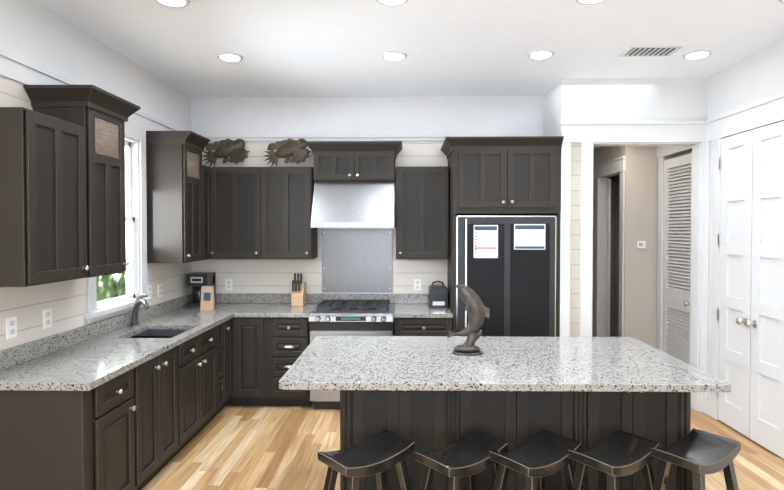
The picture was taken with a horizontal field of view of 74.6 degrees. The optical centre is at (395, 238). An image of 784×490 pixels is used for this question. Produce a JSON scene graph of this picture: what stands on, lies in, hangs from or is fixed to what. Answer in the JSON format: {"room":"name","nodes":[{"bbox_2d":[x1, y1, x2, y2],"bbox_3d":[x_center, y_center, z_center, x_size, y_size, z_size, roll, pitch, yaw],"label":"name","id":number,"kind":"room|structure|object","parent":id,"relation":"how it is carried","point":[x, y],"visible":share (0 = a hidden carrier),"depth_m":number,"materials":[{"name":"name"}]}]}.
{"room":"kitchen","nodes":[
{"label":"kitchen","id":0,"kind":"room"},
{"bbox_2d":[0,0,191,350],"bbox_3d":[-2.316,0.115,1.848,0.120,3.120,7.590,0,1,1],"label":"wall","id":1,"kind":"structure","parent":0,"point":[34,32],"depth_m":3.49,"materials":[{"name":"white paint"}]},
{"bbox_2d":[6,316,16,338],"bbox_3d":[-2.231,0.515,2.989,0.009,0.120,0.075,0,1,1],"label":"electrical outlet plate","id":2,"kind":"object","parent":1,"relation":"attached to","point":[11,327],"depth_m":2.98,"materials":[{"name":"plastic"}]},
{"bbox_2d":[0,105,79,286],"bbox_3d":[-2.069,-0.218,2.912,0.334,0.930,0.498,0,1,1],"label":"upper cabinet","id":3,"kind":"object","parent":1,"relation":"attached to","point":[62,182],"depth_m":2.76,"materials":[{"name":"brown wood"}]},
{"bbox_2d":[43,308,51,328],"bbox_3d":[-2.226,0.510,3.289,0.009,0.120,0.075,0,1,1],"label":"electrical outlet plate","id":4,"kind":"object","parent":1,"relation":"attached to","point":[47,313],"depth_m":3.28,"materials":[{"name":"plastic"}]},
{"bbox_2d":[23,85,128,278],"bbox_3d":[-2.055,-0.334,3.337,0.346,1.147,0.497,0,1,1],"label":"upper cabinet","id":5,"kind":"object","parent":1,"relation":"attached to","point":[102,120],"depth_m":3.26,"materials":[{"name":"brown wood"}]},
{"bbox_2d":[0,49,182,130],"bbox_3d":[-2.240,-0.971,1.768,0.035,0.135,7.470,0,1,1],"label":"trim","id":6,"kind":"structure","parent":1,"relation":"attached to","point":[18,69],"depth_m":3.19,"materials":[{"name":"white wood"}]},
{"bbox_2d":[0,294,191,368],"bbox_3d":[-2.201,0.663,4.088,0.030,0.105,2.884,0,1,1],"label":"backsplash","id":7,"kind":"structure","parent":1,"relation":"attached to","point":[11,356],"depth_m":3.60,"materials":[{"name":"grey stone"}]},
{"bbox_2d":[85,122,151,322],"bbox_3d":[-2.251,-0.172,4.105,0.170,1.545,0.875,0,1,1],"label":"window","id":8,"kind":"structure","parent":1,"relation":"in","point":[135,214],"depth_m":4.41,"materials":[{"name":"white paint"}]},
{"bbox_2d":[147,285,151,296],"bbox_3d":[-2.203,0.477,4.598,0.009,0.120,0.075,0,1,1],"label":"electrical outlet plate","id":9,"kind":"object","parent":1,"relation":"attached to","point":[149,288],"depth_m":4.59,"materials":[{"name":"plastic"}]},
{"bbox_2d":[158,284,161,296],"bbox_3d":[-2.199,0.483,4.798,0.009,0.120,0.075,0,1,1],"label":"electrical outlet plate","id":10,"kind":"object","parent":1,"relation":"attached to","point":[159,285],"depth_m":4.79,"materials":[{"name":"plastic"}]},
{"bbox_2d":[146,133,207,262],"bbox_3d":[-2.033,-0.360,4.791,0.338,1.147,0.492,0,1,1],"label":"upper cabinet","id":11,"kind":"object","parent":1,"relation":"attached to","point":[174,167],"depth_m":4.55,"materials":[{"name":"brown wood"}]},
{"bbox_2d":[204,165,215,259],"bbox_3d":[-2.005,-0.256,5.083,0.384,0.930,0.228,0,1,1],"label":"upper cabinet","id":12,"kind":"object","parent":1,"relation":"attached to","point":[209,172],"depth_m":5.14,"materials":[{"name":"brown wood"}]},
{"bbox_2d":[191,82,557,335],"bbox_3d":[-0.330,0.055,5.298,3.970,3.120,0.619,0,1,1],"label":"wall","id":13,"kind":"structure","parent":0,"point":[377,115],"depth_m":5.47,"materials":[{"name":"white paint"}]},
{"bbox_2d":[225,279,231,289],"bbox_3d":[-1.791,0.491,5.516,0.075,0.120,0.009,0,1,1],"label":"electrical outlet plate","id":14,"kind":"object","parent":13,"relation":"attached to","point":[228,282],"depth_m":5.51,"materials":[{"name":"plastic"}]},
{"bbox_2d":[216,167,267,258],"bbox_3d":[-1.586,-0.260,5.310,0.586,0.930,0.385,0,1,1],"label":"upper cabinet","id":15,"kind":"object","parent":13,"relation":"attached to","point":[241,192],"depth_m":5.18,"materials":[{"name":"brown wood"}]},
{"bbox_2d":[202,138,249,166],"bbox_3d":[-1.779,-0.884,5.337,0.493,0.313,0.134,0,1,1],"label":"decor","id":16,"kind":"object","parent":15,"relation":"on","point":[235,151],"visible":1,"depth_m":5.32,"materials":[{"name":"metal"}]},
{"bbox_2d":[268,167,317,258],"bbox_3d":[-1.127,-0.260,5.328,0.576,0.930,0.333,0,1,1],"label":"upper cabinet","id":17,"kind":"object","parent":13,"relation":"attached to","point":[291,235],"depth_m":5.17,"materials":[{"name":"brown wood"}]},
{"bbox_2d":[264,138,310,166],"bbox_3d":[-1.135,-0.884,5.325,0.493,0.313,0.134,0,1,1],"label":"decor","id":18,"kind":"object","parent":17,"relation":"on","point":[297,151],"visible":0.98,"depth_m":5.31,"materials":[{"name":"metal"}]},
{"bbox_2d":[215,293,428,304],"bbox_3d":[-0.808,0.639,5.491,2.706,0.105,0.029,0,1,1],"label":"backsplash","id":19,"kind":"structure","parent":13,"relation":"attached to","point":[221,298],"depth_m":5.48,"materials":[{"name":"grey stone"}]},
{"bbox_2d":[311,181,394,227],"bbox_3d":[-0.417,-0.345,5.229,0.811,0.474,0.503,0,1,1],"label":"range hood","id":20,"kind":"object","parent":13,"relation":"attached to","point":[353,204],"visible":0.98,"depth_m":5.06,"materials":[{"name":"silver metal"}]},
{"bbox_2d":[312,141,395,180],"bbox_3d":[-0.414,-0.764,5.291,0.810,0.356,0.363,0,1,1],"label":"upper cabinet","id":21,"kind":"object","parent":13,"relation":"attached to","point":[333,160],"depth_m":5.11,"materials":[{"name":"brown wood"}]},
{"bbox_2d":[322,228,392,293],"bbox_3d":[-0.414,0.235,5.487,0.755,0.701,0.008,0,1,1],"label":"backsplash panel","id":22,"kind":"object","parent":13,"relation":"attached to","point":[357,260],"visible":0.96,"depth_m":5.49,"materials":[{"name":"silver metal"}]},
{"bbox_2d":[201,134,543,141],"bbox_3d":[-0.317,-1.071,5.452,3.750,0.065,0.032,0,1,1],"label":"trim","id":23,"kind":"structure","parent":13,"relation":"attached to","point":[378,137],"depth_m":5.45,"materials":[{"name":"white wood"}]},
{"bbox_2d":[414,279,420,290],"bbox_3d":[0.228,0.492,5.481,0.075,0.120,0.009,0,1,1],"label":"electrical outlet plate","id":24,"kind":"object","parent":13,"relation":"attached to","point":[417,282],"depth_m":5.48,"materials":[{"name":"plastic"}]},
{"bbox_2d":[396,166,448,258],"bbox_3d":[0.266,-0.260,5.303,0.530,0.930,0.333,0,1,1],"label":"upper cabinet","id":25,"kind":"object","parent":13,"relation":"attached to","point":[422,193],"depth_m":5.15,"materials":[{"name":"brown wood"}]},
{"bbox_2d":[34,0,783,96],"bbox_3d":[0.321,-1.521,3.318,5.340,0.100,10.920,0,1,1],"label":"ceiling","id":26,"kind":"structure","parent":0,"point":[311,48],"depth_m":3.84,"materials":[{"name":"paint"}]},
{"bbox_2d":[155,0,189,7],"bbox_3d":[-1.374,-1.461,3.150,0.204,0.014,0.199,1,1,34],"label":"recessed light","id":27,"kind":"object","parent":26,"relation":"in","point":[170,3],"depth_m":3.18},
{"bbox_2d":[216,52,242,61],"bbox_3d":[-1.356,-1.480,4.200,0.204,0.014,0.199,1,1,34],"label":"recessed light","id":28,"kind":"object","parent":26,"relation":"in","point":[225,56],"depth_m":4.18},
{"bbox_2d":[376,0,407,5],"bbox_3d":[-0.023,-1.461,3.125,0.199,0.014,0.209,-1,1,-32],"label":"recessed light","id":29,"kind":"object","parent":26,"relation":"in","point":[384,2],"depth_m":3.17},
{"bbox_2d":[381,51,406,60],"bbox_3d":[-0.014,-1.479,4.175,0.199,0.014,0.209,-1,1,-32],"label":"recessed light","id":30,"kind":"object","parent":26,"relation":"in","point":[399,56],"depth_m":4.16,"materials":[{"name":"white"}]},
{"bbox_2d":[528,49,554,58],"bbox_3d":[1.163,-1.479,4.135,0.204,0.014,0.199,1,1,34],"label":"recessed light","id":31,"kind":"object","parent":26,"relation":"in","point":[543,53],"depth_m":4.11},
{"bbox_2d":[575,0,604,4],"bbox_3d":[1.185,-1.461,3.105,0.204,0.014,0.199,1,1,34],"label":"recessed light","id":32,"kind":"object","parent":26,"relation":"in","point":[586,2],"depth_m":3.16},
{"bbox_2d":[619,45,683,56],"bbox_3d":[2.004,-1.475,4.049,0.400,0.018,0.220,0,1,1],"label":"ceiling vent","id":33,"kind":"object","parent":26,"relation":"in","point":[649,50],"visible":0.98,"depth_m":4.02,"materials":[{"name":"white metal"}]},
{"bbox_2d":[682,50,711,59],"bbox_3d":[2.424,-1.479,4.143,0.204,0.014,0.199,1,1,34],"label":"recessed light","id":34,"kind":"object","parent":26,"relation":"in","point":[698,54],"depth_m":4.11,"materials":[{"name":"white"}]},
{"bbox_2d":[141,401,783,489],"bbox_3d":[0.321,1.688,3.374,5.340,0.080,10.920,0,1,1],"label":"floor","id":35,"kind":"structure","parent":0,"point":[252,447],"depth_m":3.89,"materials":[{"name":"brown wood"}]},
{"bbox_2d":[0,365,147,489],"bbox_3d":[-1.913,1.217,2.944,0.642,0.878,0.558,0,1,1],"label":"base cabinet","id":36,"kind":"object","parent":35,"relation":"on","point":[136,398],"depth_m":2.67,"materials":[{"name":"brown wood"}]},
{"bbox_2d":[0,337,183,392],"bbox_3d":[-1.897,0.751,3.194,0.669,0.040,1.105,0,1,1],"label":"countertop","id":37,"kind":"structure","parent":36,"relation":"on","point":[86,366],"depth_m":3.01,"materials":[{"name":"grey stone"}]},
{"bbox_2d":[128,330,186,337],"bbox_3d":[-1.843,0.864,4.003,0.444,0.211,0.534,0,1,1],"label":"sink basin","id":38,"kind":"object","parent":37,"relation":"in","point":[140,333],"depth_m":4.26,"materials":[{"name":"grey metal"}]},
{"bbox_2d":[144,345,179,481],"bbox_3d":[-1.905,1.209,3.406,0.642,0.878,0.658,0,1,1],"label":"base cabinet","id":39,"kind":"object","parent":35,"relation":"on","point":[161,374],"depth_m":3.48,"materials":[{"name":"brown wood"}]},
{"bbox_2d":[128,325,219,418],"bbox_3d":[-1.888,1.191,4.400,0.642,0.878,0.210,0,1,1],"label":"base cabinet","id":40,"kind":"object","parent":35,"relation":"on","point":[209,338],"depth_m":4.43,"materials":[{"name":"brown wood"}]},
{"bbox_2d":[180,357,211,450],"bbox_3d":[-1.895,1.317,4.012,0.642,0.640,0.570,0,1,1],"label":"base cabinet","id":41,"kind":"object","parent":35,"relation":"on","point":[196,377],"depth_m":4.07,"materials":[{"name":"brown wood"}]},
{"bbox_2d":[220,321,227,410],"bbox_3d":[-1.884,1.188,4.600,0.642,0.878,0.306,0,1,1],"label":"base cabinet","id":42,"kind":"object","parent":35,"relation":"on","point":[223,328],"depth_m":4.69,"materials":[{"name":"brown wood"}]},
{"bbox_2d":[228,321,231,405],"bbox_3d":[-1.881,1.184,4.796,0.642,0.878,0.218,0,1,1],"label":"base cabinet","id":43,"kind":"object","parent":35,"relation":"on","point":[229,322],"depth_m":4.85,"materials":[{"name":"brown wood"}]},
{"bbox_2d":[232,317,267,405],"bbox_3d":[-1.394,1.178,5.181,0.358,0.878,0.686,0,1,1],"label":"base cabinet","id":44,"kind":"object","parent":35,"relation":"on","point":[249,334],"depth_m":4.89,"materials":[{"name":"brown wood"}]},
{"bbox_2d":[128,305,243,328],"bbox_3d":[-1.867,0.722,4.891,0.669,0.040,1.269,0,1,1],"label":"countertop","id":45,"kind":"structure","parent":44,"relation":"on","point":[188,317],"depth_m":4.56,"materials":[{"name":"grey stone"}]},
{"bbox_2d":[130,294,148,326],"bbox_3d":[-2.067,0.576,4.157,0.213,0.276,0.168,0,1,1],"label":"faucet","id":46,"kind":"object","parent":45,"relation":"on","point":[134,314],"depth_m":4.18,"materials":[{"name":"silver metal"}]},
{"bbox_2d":[186,272,215,306],"bbox_3d":[-2.027,0.526,5.337,0.215,0.335,0.268,0,1,1],"label":"coffee maker","id":47,"kind":"object","parent":45,"relation":"on","point":[196,281],"visible":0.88,"depth_m":5.25,"materials":[{"name":"black plastic"}]},
{"bbox_2d":[200,286,214,310],"bbox_3d":[-1.837,0.580,5.023,0.125,0.237,0.060,0,1,1],"label":"coffee bag","id":48,"kind":"object","parent":45,"relation":"on","point":[207,299],"visible":1,"depth_m":5.01,"materials":[{"name":"paper"}]},
{"bbox_2d":[232,305,317,316],"bbox_3d":[-1.170,0.717,5.181,0.715,0.040,0.664,0,1,1],"label":"countertop","id":49,"kind":"structure","parent":44,"relation":"on","point":[249,310],"depth_m":4.95,"materials":[{"name":"grey stone"}]},
{"bbox_2d":[291,273,305,306],"bbox_3d":[-1.009,0.524,5.333,0.120,0.338,0.190,0,1,1],"label":"knife block","id":50,"kind":"object","parent":49,"relation":"on","point":[298,296],"visible":1,"depth_m":5.26,"materials":[{"name":"brown wood"}]},
{"bbox_2d":[268,317,312,405],"bbox_3d":[-1.021,1.177,5.196,0.387,0.878,0.643,0,1,1],"label":"base cabinet","id":51,"kind":"object","parent":35,"relation":"on","point":[288,337],"depth_m":4.88,"materials":[{"name":"brown wood"}]},
{"bbox_2d":[309,300,394,408],"bbox_3d":[-0.416,1.133,5.116,0.789,0.970,0.713,0,1,1],"label":"gas range","id":52,"kind":"object","parent":35,"relation":"on","point":[351,318],"visible":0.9,"depth_m":4.83,"materials":[{"name":"silver metal"}]},
{"bbox_2d":[318,429,414,489],"bbox_3d":[-0.143,1.351,2.586,0.521,0.623,0.336,-1,1,-42],"label":"stool","id":53,"kind":"object","parent":35,"relation":"on","point":[381,453],"visible":1,"depth_m":2.55,"materials":[{"name":"black paint"}]},
{"bbox_2d":[394,317,451,335],"bbox_3d":[0.266,1.178,5.173,0.538,0.878,0.643,0,1,1],"label":"base cabinet","id":54,"kind":"object","parent":35,"relation":"on","point":[404,326],"depth_m":4.85,"materials":[{"name":"brown wood"}]},
{"bbox_2d":[393,305,451,316],"bbox_3d":[0.261,0.717,5.156,0.557,0.040,0.664,0,1,1],"label":"countertop","id":55,"kind":"structure","parent":54,"relation":"on","point":[399,310],"depth_m":4.95,"materials":[{"name":"grey stone"}]},
{"bbox_2d":[427,280,447,307],"bbox_3d":[0.420,0.560,5.262,0.200,0.269,0.243,0,1,1],"label":"toaster","id":56,"kind":"object","parent":55,"relation":"on","point":[438,296],"visible":1,"depth_m":5.14,"materials":[{"name":"plastic"}]},
{"bbox_2d":[414,429,507,489],"bbox_3d":[0.332,1.351,2.583,0.521,0.623,0.336,-1,1,-41],"label":"stool","id":57,"kind":"object","parent":35,"relation":"on","point":[466,456],"visible":0.92,"depth_m":2.53,"materials":[{"name":"black paint"}]},
{"bbox_2d":[441,136,563,336],"bbox_3d":[1.008,0.336,5.111,1.079,2.565,0.712,0,1,1],"label":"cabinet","id":58,"kind":"object","parent":35,"relation":"on","point":[506,269],"visible":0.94,"depth_m":4.84,"materials":[{"name":"brown wood"}]},
{"bbox_2d":[340,392,690,489],"bbox_3d":[0.684,1.210,3.327,2.012,0.878,0.888,0,1,1],"label":"kitchen island","id":59,"kind":"object","parent":35,"relation":"on","point":[427,393],"depth_m":2.92,"materials":[{"name":"brown wood"}]},
{"bbox_2d":[279,336,730,391],"bbox_3d":[0.563,0.751,3.218,2.330,0.040,1.170,0,1,1],"label":"island countertop","id":60,"kind":"structure","parent":59,"relation":"on","point":[342,363],"depth_m":2.94,"materials":[{"name":"grey stone"}]},
{"bbox_2d":[447,281,489,355],"bbox_3d":[0.461,0.501,3.271,0.270,0.464,0.124,0,1,1],"label":"fish sculpture","id":61,"kind":"object","parent":60,"relation":"on","point":[478,311],"visible":1,"depth_m":3.25,"materials":[{"name":"grey metal"}]},
{"bbox_2d":[489,430,580,489],"bbox_3d":[0.702,1.351,2.581,0.521,0.623,0.336,-1,1,-39],"label":"stool","id":62,"kind":"object","parent":35,"relation":"on","point":[538,458],"visible":0.98,"depth_m":2.54,"materials":[{"name":"black paint"}]},
{"bbox_2d":[568,429,658,489],"bbox_3d":[1.097,1.351,2.589,0.521,0.623,0.336,-1,1,-37],"label":"stool","id":63,"kind":"object","parent":35,"relation":"on","point":[616,454],"visible":0.98,"depth_m":2.55,"materials":[{"name":"black paint"}]},
{"bbox_2d":[650,428,740,489],"bbox_3d":[1.518,1.350,2.607,0.521,0.623,0.336,-1,1,-35],"label":"stool","id":64,"kind":"object","parent":35,"relation":"on","point":[697,454],"visible":1,"depth_m":2.58,"materials":[{"name":"black paint"}]},
{"bbox_2d":[543,129,658,347],"bbox_3d":[2.975,0.028,6.845,2.582,3.120,3.829,0,1,1],"label":"wall","id":65,"kind":"structure","parent":0,"point":[640,224],"depth_m":5.72,"materials":[{"name":"paint"}]},
{"bbox_2d":[637,241,645,247],"bbox_3d":[2.718,0.068,5.699,0.090,0.080,0.030,0,1,1],"label":"thermostat","id":66,"kind":"object","parent":65,"relation":"attached to","point":[641,244],"visible":0.98,"depth_m":5.69,"materials":[{"name":"plastic"}]},
{"bbox_2d":[559,92,783,419],"bbox_3d":[2.203,0.306,2.509,1.434,2.715,9.065,0,1,1],"label":"door frame","id":67,"kind":"structure","parent":65,"relation":"attached to","point":[588,135],"depth_m":4.81,"materials":[{"name":"white wood"}]},
{"bbox_2d":[557,78,707,367],"bbox_3d":[2.223,0.062,4.880,1.350,3.120,0.124,0,1,1],"label":"wall","id":68,"kind":"structure","parent":0,"point":[632,99],"depth_m":4.80,"materials":[{"name":"white paint"}]},
{"bbox_2d":[607,40,783,399],"bbox_3d":[3.229,0.089,3.354,0.724,3.120,10.800,0,1,1],"label":"wall","id":69,"kind":"structure","parent":0,"point":[756,77],"depth_m":4.41,"materials":[{"name":"white paint"}]},
{"bbox_2d":[662,153,691,363],"bbox_3d":[2.884,0.379,5.296,0.114,2.448,0.610,0,1,1],"label":"louvered door","id":70,"kind":"structure","parent":69,"relation":"attached to","point":[677,255],"depth_m":5.33,"materials":[{"name":"white paint"}]},
{"bbox_2d":[716,120,783,458],"bbox_3d":[2.902,0.368,4.163,0.208,2.508,0.861,0,1,1],"label":"double door","id":71,"kind":"structure","parent":69,"relation":"attached to","point":[750,314],"depth_m":4.13,"materials":[{"name":"white wood"}]},
{"label":"outside","id":72,"kind":"structure","parent":0,"visible":0},
{"bbox_2d":[96,271,124,300],"bbox_3d":[-2.581,-0.110,4.112,0.010,2.450,1.655,0,1,1],"label":"trees","id":73,"kind":"object","parent":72,"point":[109,286],"depth_m":4.63,"materials":[{"name":"green plant"}]}
]}

